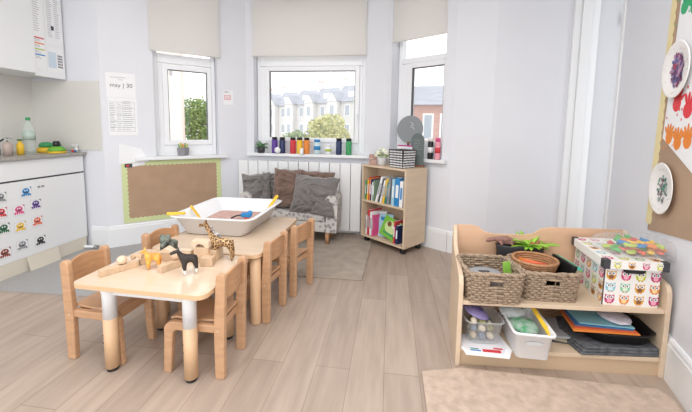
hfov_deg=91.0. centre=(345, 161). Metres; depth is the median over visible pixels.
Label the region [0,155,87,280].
base cabinet
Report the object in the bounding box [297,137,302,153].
flask
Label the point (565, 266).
folder
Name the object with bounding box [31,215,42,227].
card
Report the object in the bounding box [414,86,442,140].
house
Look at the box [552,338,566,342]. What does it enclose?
magazine
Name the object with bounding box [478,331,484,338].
toy
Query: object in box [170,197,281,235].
plastic tray
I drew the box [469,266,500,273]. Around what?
lid
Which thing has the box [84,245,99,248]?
pipe fitting
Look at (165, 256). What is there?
wooden block
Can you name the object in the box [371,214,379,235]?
book
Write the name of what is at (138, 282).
table
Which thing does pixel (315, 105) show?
house
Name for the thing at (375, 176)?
book
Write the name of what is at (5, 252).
card
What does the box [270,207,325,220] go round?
seat cushion
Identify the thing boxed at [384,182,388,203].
book
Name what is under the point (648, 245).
toy
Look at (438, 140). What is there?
flask
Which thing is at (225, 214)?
sand
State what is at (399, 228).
book
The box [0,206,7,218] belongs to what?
card
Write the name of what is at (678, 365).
baseboard
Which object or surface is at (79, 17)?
wall
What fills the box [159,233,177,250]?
elephant
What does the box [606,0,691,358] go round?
wall
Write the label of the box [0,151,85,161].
countertop
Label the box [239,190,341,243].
sofa
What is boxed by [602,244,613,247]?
toy
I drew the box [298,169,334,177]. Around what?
cushion
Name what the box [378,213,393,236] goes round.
picture book
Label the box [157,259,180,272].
wooden block
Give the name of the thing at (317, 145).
flask
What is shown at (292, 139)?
flask
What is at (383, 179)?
book
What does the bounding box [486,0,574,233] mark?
wall
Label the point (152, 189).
bulletin board
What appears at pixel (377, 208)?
book
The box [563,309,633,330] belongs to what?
folder
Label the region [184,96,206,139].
leafy tree
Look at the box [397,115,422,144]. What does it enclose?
round plaque
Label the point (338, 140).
flask
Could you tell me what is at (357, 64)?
window
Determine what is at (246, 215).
toy digger
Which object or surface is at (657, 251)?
toy
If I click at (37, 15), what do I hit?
list
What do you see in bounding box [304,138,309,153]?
flask
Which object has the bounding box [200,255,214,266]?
wooden block
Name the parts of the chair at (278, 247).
leg, seat, leg, cross rail, backrest, leg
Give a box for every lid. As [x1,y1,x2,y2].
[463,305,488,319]
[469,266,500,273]
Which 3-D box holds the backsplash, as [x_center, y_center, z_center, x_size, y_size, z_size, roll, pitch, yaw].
[-3.053,-0.374,2.262,0.785,0.800,2.540,2,6,7]
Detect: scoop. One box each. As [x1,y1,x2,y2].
[167,212,185,214]
[190,205,201,217]
[268,195,278,207]
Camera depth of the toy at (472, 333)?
1.91 m
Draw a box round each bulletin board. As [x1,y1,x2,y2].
[121,158,220,223]
[646,0,691,240]
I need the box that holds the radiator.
[238,160,360,234]
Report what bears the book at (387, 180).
on the bookcase at (413, 212)
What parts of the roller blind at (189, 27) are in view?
rail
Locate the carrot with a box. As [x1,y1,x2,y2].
[522,259,547,264]
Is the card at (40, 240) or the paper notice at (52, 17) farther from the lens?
the paper notice at (52, 17)
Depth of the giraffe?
2.05 m
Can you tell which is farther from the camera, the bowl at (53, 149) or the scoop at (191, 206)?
the bowl at (53, 149)
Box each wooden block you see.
[98,264,120,276]
[116,255,126,264]
[121,260,138,271]
[131,253,143,259]
[139,257,154,264]
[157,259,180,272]
[158,245,175,253]
[160,253,172,260]
[170,254,178,259]
[180,248,193,253]
[191,238,211,247]
[194,245,211,254]
[196,253,211,262]
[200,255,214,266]
[210,248,219,261]
[212,246,222,256]
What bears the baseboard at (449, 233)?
attached to the wall at (477, 22)
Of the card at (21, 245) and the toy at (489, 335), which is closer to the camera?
the toy at (489, 335)
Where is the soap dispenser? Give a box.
[2,137,12,155]
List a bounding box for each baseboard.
[91,226,108,245]
[107,218,184,247]
[337,215,360,233]
[421,226,446,251]
[446,231,452,252]
[663,334,691,411]
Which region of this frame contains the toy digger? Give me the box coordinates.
[231,210,252,218]
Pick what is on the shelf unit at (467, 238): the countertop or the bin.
the bin
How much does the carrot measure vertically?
0.022 m
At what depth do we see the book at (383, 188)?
3.68 m
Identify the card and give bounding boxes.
[0,192,6,202]
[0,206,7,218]
[0,222,9,234]
[0,246,11,259]
[12,204,24,216]
[14,220,26,232]
[16,239,27,251]
[20,186,31,197]
[30,198,41,210]
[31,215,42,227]
[35,235,45,246]
[503,261,510,272]
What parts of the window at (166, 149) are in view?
sill, sash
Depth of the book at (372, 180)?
3.81 m
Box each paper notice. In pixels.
[43,0,62,47]
[46,46,63,73]
[105,72,135,97]
[107,97,137,134]
[223,90,232,104]
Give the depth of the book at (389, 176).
3.72 m
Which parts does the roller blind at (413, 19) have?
rail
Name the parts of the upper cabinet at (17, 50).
door, door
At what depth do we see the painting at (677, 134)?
1.80 m
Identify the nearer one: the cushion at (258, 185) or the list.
the list
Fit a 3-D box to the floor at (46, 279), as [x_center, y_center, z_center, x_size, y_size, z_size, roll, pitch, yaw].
[-2.425,0.919,3.486,1.750,0.001,1.830,2,6,7]
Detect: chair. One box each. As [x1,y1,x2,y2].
[60,245,156,364]
[141,224,211,309]
[164,255,246,379]
[246,230,287,323]
[261,218,314,296]
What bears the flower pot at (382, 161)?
on the bookcase at (413, 212)
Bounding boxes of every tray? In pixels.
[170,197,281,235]
[583,312,655,344]
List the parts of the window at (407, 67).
sill, sash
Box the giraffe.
[198,220,234,260]
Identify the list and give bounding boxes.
[31,0,45,68]
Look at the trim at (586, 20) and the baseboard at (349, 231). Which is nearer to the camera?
the trim at (586, 20)
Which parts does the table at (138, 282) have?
leg, leg, leg, leg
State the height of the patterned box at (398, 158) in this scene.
0.190 m
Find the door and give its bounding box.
[582,0,622,228]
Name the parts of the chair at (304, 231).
leg, leg, seat, cross rail, backrest, leg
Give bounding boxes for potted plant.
[255,141,268,152]
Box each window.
[135,50,226,160]
[247,3,368,158]
[383,41,446,163]
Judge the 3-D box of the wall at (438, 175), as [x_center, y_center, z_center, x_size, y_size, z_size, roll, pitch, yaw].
[0.892,-0.575,3.883,0.840,3.000,0.300,6,8,42]
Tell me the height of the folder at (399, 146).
0.228 m
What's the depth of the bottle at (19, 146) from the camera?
3.08 m
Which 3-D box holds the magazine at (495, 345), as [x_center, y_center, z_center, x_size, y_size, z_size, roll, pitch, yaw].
[0.764,1.012,1.912,0.234,0.005,0.187,2,6,7]
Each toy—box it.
[469,331,476,337]
[470,316,476,323]
[470,324,476,331]
[478,319,485,324]
[478,324,485,331]
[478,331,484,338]
[486,324,493,331]
[486,332,493,338]
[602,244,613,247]
[610,245,620,251]
[617,239,629,243]
[618,246,631,250]
[623,242,637,246]
[626,250,635,253]
[627,240,639,243]
[636,244,646,247]
[636,249,645,255]
[639,237,649,241]
[643,242,657,248]
[646,249,654,254]
[655,243,664,249]
[655,249,664,254]
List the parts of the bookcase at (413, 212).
panel, shelf, shelf, panel, panel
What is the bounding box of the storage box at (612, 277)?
[571,236,670,307]
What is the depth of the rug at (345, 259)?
3.35 m
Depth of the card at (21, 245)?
2.94 m
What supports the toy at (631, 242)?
in the plastic bag
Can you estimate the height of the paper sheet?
0.214 m
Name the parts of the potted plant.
pot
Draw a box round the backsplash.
[0,74,102,152]
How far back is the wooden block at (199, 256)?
2.03 m
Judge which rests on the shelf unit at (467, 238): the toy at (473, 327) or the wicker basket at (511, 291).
the wicker basket at (511, 291)
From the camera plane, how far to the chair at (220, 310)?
1.78 m
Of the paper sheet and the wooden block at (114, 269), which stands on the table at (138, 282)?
the wooden block at (114, 269)
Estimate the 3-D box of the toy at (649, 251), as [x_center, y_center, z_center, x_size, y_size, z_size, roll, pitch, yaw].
[1.648,0.489,1.840,0.039,0.023,0.061,5,7,37]
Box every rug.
[272,238,371,280]
[422,368,681,411]
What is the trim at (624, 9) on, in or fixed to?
attached to the wall at (647, 21)
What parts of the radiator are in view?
panel, panel, panel, panel, panel, panel, panel, panel, panel, panel, panel, panel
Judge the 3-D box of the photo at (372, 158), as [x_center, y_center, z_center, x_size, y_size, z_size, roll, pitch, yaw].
[0.306,-0.030,3.840,0.066,0.085,0.001,3,6,18]
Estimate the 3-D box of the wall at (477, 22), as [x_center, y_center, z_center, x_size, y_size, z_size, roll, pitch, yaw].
[1.340,-0.532,3.530,0.377,3.000,0.300,4,7,29]
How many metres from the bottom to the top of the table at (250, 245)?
0.485 m
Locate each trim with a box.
[557,0,601,227]
[602,0,627,228]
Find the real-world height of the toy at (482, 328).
0.044 m
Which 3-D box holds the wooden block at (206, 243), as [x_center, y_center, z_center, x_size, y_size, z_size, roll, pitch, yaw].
[-0.868,0.489,2.053,0.110,0.040,0.050,2,6,7]
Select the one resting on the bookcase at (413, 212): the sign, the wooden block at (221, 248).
the sign
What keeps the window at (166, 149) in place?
in the wall at (122, 25)
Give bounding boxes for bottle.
[16,139,24,154]
[22,117,35,139]
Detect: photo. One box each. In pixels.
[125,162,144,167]
[370,155,375,162]
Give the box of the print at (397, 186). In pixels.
[395,185,398,197]
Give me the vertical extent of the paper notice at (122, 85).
0.250 m
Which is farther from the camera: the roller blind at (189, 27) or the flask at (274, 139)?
the flask at (274, 139)
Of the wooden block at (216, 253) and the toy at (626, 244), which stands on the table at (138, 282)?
the wooden block at (216, 253)
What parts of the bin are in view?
yellow strip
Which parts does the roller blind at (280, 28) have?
rail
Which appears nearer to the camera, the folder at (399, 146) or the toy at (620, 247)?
the toy at (620, 247)
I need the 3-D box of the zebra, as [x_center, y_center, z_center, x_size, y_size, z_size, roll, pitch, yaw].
[-0.832,0.455,2.146,0.118,0.083,0.038,5,7,37]
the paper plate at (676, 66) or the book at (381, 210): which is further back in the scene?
the book at (381, 210)
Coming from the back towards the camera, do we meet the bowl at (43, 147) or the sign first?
the sign
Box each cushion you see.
[241,172,270,198]
[263,172,274,198]
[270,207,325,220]
[272,168,302,206]
[289,173,339,218]
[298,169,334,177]
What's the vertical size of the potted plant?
0.150 m
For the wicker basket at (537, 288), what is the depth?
1.84 m
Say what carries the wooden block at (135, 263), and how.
on the table at (138, 282)
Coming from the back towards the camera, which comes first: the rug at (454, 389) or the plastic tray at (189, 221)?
the plastic tray at (189, 221)
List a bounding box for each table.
[74,249,247,383]
[152,217,296,324]
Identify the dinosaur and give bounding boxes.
[486,236,525,245]
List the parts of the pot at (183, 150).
pot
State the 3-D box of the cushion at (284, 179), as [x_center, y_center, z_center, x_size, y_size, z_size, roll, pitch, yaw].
[-0.678,0.302,3.886,0.356,0.462,0.177,2,6,7]
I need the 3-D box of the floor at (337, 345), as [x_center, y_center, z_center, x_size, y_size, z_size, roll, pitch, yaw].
[-0.321,1.135,1.673,7.000,0.001,6.200,2,6,7]
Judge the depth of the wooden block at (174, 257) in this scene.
1.95 m
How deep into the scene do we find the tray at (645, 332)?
1.84 m
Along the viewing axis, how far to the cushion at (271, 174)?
3.96 m
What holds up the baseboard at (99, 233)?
attached to the wall at (79, 17)
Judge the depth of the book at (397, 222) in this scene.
3.60 m
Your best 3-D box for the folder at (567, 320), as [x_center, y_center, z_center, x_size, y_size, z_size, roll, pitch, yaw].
[1.421,0.906,1.954,0.350,0.006,0.260,1,6,6]
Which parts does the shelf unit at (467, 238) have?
panel, panel, shelf, shelf, panel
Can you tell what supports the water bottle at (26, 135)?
on the countertop
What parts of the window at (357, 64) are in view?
sill, sash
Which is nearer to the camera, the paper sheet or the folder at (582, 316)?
the folder at (582, 316)
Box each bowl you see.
[36,142,52,152]
[47,146,66,153]
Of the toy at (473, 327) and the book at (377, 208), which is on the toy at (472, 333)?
the toy at (473, 327)
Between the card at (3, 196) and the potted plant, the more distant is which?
the potted plant
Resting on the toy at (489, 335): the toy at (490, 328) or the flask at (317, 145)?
the toy at (490, 328)
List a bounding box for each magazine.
[461,334,511,358]
[462,334,505,354]
[544,317,570,338]
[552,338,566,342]
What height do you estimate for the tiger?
0.126 m
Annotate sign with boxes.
[411,133,424,166]
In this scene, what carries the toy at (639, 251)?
in the plastic bag
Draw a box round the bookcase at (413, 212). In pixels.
[361,163,427,253]
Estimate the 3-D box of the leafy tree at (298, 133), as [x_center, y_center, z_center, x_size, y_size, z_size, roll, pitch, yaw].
[-5.109,-0.336,35.191,3.543,6.139,3.418,2,6,7]
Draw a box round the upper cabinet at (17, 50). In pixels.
[0,0,65,79]
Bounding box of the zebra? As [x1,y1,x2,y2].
[210,227,220,237]
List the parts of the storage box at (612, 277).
lid corner, lid, handle, lid corner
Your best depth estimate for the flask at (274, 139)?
4.21 m
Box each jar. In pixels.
[53,141,59,145]
[325,144,331,154]
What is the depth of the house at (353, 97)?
45.10 m
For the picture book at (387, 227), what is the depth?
3.73 m
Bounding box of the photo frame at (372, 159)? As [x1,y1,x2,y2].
[369,154,376,164]
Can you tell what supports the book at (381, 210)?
on the bookcase at (413, 212)
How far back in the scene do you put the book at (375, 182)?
3.79 m
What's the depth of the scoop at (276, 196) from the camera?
3.04 m
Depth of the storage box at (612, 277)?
1.82 m
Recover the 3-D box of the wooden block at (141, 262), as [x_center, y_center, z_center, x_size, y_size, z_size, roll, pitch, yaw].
[-1.183,0.578,2.022,0.040,0.040,0.080,6,8,42]
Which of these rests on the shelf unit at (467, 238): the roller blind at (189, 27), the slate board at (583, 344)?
the slate board at (583, 344)
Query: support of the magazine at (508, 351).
on the shelf unit at (467, 238)
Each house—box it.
[271,86,297,136]
[271,88,280,97]
[284,83,316,134]
[303,80,338,137]
[326,77,354,138]
[352,97,353,138]
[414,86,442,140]
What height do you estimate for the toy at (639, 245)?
0.023 m
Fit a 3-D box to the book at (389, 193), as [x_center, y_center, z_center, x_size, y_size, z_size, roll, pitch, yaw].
[0.525,0.306,3.677,0.191,0.292,0.055,-4,8,-42]
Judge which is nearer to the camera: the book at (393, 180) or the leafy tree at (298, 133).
the book at (393, 180)
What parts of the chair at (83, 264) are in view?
leg, backrest, leg, leg, seat, cross rail, leg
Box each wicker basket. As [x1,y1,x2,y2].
[456,253,525,304]
[506,253,582,302]
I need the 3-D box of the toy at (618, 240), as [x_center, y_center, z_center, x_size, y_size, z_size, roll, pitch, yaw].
[1.547,0.448,1.894,0.039,0.023,0.061,-2,7,-29]
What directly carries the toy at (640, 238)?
in the plastic bag
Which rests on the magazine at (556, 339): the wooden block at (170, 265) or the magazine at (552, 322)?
the magazine at (552, 322)
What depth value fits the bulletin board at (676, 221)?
1.89 m
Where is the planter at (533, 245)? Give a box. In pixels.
[495,231,559,263]
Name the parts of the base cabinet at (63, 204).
drawer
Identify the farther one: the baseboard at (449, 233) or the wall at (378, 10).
the wall at (378, 10)
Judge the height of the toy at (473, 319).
0.044 m
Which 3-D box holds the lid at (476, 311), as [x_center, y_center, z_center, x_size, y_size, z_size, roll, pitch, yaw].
[0.745,0.854,1.954,0.143,0.063,0.149,1,6,4]
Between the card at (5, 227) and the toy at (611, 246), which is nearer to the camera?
the toy at (611, 246)
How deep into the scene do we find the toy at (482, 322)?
1.89 m
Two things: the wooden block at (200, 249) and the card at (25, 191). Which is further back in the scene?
the card at (25, 191)
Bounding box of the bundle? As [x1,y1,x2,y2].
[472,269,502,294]
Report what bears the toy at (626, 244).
in the plastic bag
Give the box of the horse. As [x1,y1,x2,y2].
[170,247,197,275]
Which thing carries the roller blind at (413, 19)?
attached to the wall at (438, 175)
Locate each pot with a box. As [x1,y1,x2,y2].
[177,143,188,155]
[375,147,388,165]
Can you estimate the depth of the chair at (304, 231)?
2.66 m
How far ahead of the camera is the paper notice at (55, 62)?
3.35 m
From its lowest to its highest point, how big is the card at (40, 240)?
0.090 m
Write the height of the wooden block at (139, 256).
0.030 m
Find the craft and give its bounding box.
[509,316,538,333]
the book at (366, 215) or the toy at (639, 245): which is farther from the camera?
the book at (366, 215)
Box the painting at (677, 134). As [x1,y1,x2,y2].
[661,0,691,172]
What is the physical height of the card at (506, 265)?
0.094 m
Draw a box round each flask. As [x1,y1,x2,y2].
[272,137,277,152]
[279,137,284,152]
[290,137,295,153]
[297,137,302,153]
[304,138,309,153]
[314,139,320,153]
[336,138,341,154]
[346,138,351,154]
[427,138,433,158]
[434,138,440,159]
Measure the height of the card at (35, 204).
0.090 m
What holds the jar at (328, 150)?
on the window at (357, 64)
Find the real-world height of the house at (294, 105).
13.950 m
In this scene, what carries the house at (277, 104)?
on the ground
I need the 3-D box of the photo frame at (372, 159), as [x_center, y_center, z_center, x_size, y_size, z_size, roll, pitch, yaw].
[0.314,-0.033,3.864,0.090,0.115,0.051,3,6,18]
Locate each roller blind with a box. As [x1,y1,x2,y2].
[147,0,219,57]
[252,0,367,56]
[393,0,448,42]
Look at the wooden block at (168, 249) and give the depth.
2.04 m
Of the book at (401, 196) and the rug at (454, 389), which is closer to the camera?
the rug at (454, 389)
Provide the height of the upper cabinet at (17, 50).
1.020 m
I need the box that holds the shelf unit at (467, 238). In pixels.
[449,224,672,377]
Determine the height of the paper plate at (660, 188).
0.296 m
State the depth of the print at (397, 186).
3.53 m
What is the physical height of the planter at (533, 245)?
0.287 m
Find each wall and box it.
[32,0,107,244]
[96,0,246,225]
[245,0,388,214]
[385,0,457,230]
[448,0,498,231]
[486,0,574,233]
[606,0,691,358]
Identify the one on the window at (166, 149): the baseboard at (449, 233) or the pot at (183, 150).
the pot at (183, 150)
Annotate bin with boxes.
[502,308,555,359]
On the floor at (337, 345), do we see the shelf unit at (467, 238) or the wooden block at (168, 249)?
the shelf unit at (467, 238)
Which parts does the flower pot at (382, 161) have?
pot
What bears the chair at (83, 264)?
on the floor at (337, 345)
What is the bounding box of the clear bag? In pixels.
[498,306,525,317]
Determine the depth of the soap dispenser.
2.97 m
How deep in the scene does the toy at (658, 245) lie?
1.83 m
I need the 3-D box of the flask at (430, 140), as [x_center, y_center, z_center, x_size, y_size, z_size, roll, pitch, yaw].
[0.918,-0.149,3.692,0.062,0.230,0.061,2,6,7]
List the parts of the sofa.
armrest, seat, leg, armrest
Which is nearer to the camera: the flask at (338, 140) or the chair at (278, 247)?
the chair at (278, 247)
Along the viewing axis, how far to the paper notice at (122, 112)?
3.56 m
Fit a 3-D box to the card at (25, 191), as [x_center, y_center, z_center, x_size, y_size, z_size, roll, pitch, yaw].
[-2.789,0.263,2.963,0.002,0.090,0.096,2,6,7]
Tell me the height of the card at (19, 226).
0.090 m
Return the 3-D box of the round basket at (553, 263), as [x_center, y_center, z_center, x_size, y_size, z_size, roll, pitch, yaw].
[1.100,0.613,1.987,0.252,0.113,0.230,2,6,8]
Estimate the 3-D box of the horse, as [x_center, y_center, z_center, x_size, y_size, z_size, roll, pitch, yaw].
[-0.885,0.537,1.861,0.140,0.161,0.056,-3,7,-32]
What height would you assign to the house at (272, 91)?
13.950 m
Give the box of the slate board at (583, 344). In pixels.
[556,316,659,356]
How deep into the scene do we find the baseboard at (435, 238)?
3.69 m
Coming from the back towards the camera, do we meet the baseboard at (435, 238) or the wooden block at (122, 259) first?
the baseboard at (435, 238)
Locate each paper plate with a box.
[648,163,672,213]
[661,40,690,97]
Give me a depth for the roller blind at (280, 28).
4.04 m
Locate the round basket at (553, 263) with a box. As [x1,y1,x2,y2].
[511,251,559,279]
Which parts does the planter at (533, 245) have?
pot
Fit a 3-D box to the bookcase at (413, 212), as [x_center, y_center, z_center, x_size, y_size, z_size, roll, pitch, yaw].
[0.520,0.486,3.792,0.364,0.895,0.632,-4,8,-42]
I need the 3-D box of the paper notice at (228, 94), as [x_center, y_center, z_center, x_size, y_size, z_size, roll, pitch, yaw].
[-1.431,-0.785,4.139,0.115,0.175,0.003,-3,7,-34]
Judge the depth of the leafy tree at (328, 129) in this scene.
33.42 m
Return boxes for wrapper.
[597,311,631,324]
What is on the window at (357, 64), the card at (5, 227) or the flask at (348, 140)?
the flask at (348, 140)
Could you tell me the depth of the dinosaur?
2.16 m
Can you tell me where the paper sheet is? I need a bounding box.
[119,144,148,163]
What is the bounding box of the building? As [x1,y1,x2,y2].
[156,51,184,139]
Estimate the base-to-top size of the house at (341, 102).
13.950 m
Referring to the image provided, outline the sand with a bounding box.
[206,210,260,234]
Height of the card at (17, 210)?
0.090 m
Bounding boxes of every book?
[365,215,367,233]
[367,207,381,234]
[368,176,380,199]
[369,177,380,199]
[369,209,383,234]
[370,178,380,199]
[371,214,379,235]
[372,180,379,200]
[375,175,393,201]
[378,179,385,201]
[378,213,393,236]
[379,214,402,241]
[380,180,385,202]
[382,178,388,202]
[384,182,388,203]
[386,176,400,204]
[391,179,394,205]
[393,219,402,243]
[394,176,404,206]
[395,224,402,244]
[399,181,403,207]
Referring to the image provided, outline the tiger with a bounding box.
[140,248,161,269]
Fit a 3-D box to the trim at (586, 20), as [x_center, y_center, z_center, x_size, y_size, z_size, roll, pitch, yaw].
[2.189,-0.360,3.200,0.220,2.750,0.045,2,6,7]
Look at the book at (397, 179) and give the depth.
3.53 m
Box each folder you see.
[398,145,412,148]
[548,254,577,285]
[559,309,639,335]
[560,309,637,333]
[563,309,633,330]
[567,310,634,328]
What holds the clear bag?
in the bin
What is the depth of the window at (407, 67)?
3.96 m
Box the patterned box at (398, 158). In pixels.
[389,149,415,168]
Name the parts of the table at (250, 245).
leg, leg, leg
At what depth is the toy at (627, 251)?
1.83 m
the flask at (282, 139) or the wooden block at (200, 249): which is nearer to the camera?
the wooden block at (200, 249)
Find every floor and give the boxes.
[0,232,685,411]
[0,243,141,295]
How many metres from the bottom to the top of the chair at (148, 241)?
0.562 m
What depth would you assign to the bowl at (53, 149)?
3.29 m
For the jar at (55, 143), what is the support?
on the bowl at (53, 149)
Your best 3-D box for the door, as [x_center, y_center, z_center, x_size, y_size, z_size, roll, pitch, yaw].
[2.696,-0.344,3.318,0.758,2.690,0.158,0,6,-9]
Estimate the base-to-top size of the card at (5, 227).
0.090 m
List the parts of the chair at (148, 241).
leg, backrest, leg, leg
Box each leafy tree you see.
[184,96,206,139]
[283,129,308,137]
[304,114,350,137]
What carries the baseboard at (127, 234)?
attached to the wall at (122, 25)
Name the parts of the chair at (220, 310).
leg, seat, leg, cross rail, backrest, leg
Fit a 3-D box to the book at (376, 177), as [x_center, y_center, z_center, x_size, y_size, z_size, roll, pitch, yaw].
[0.334,0.301,3.881,0.181,0.250,0.029,-4,8,-42]

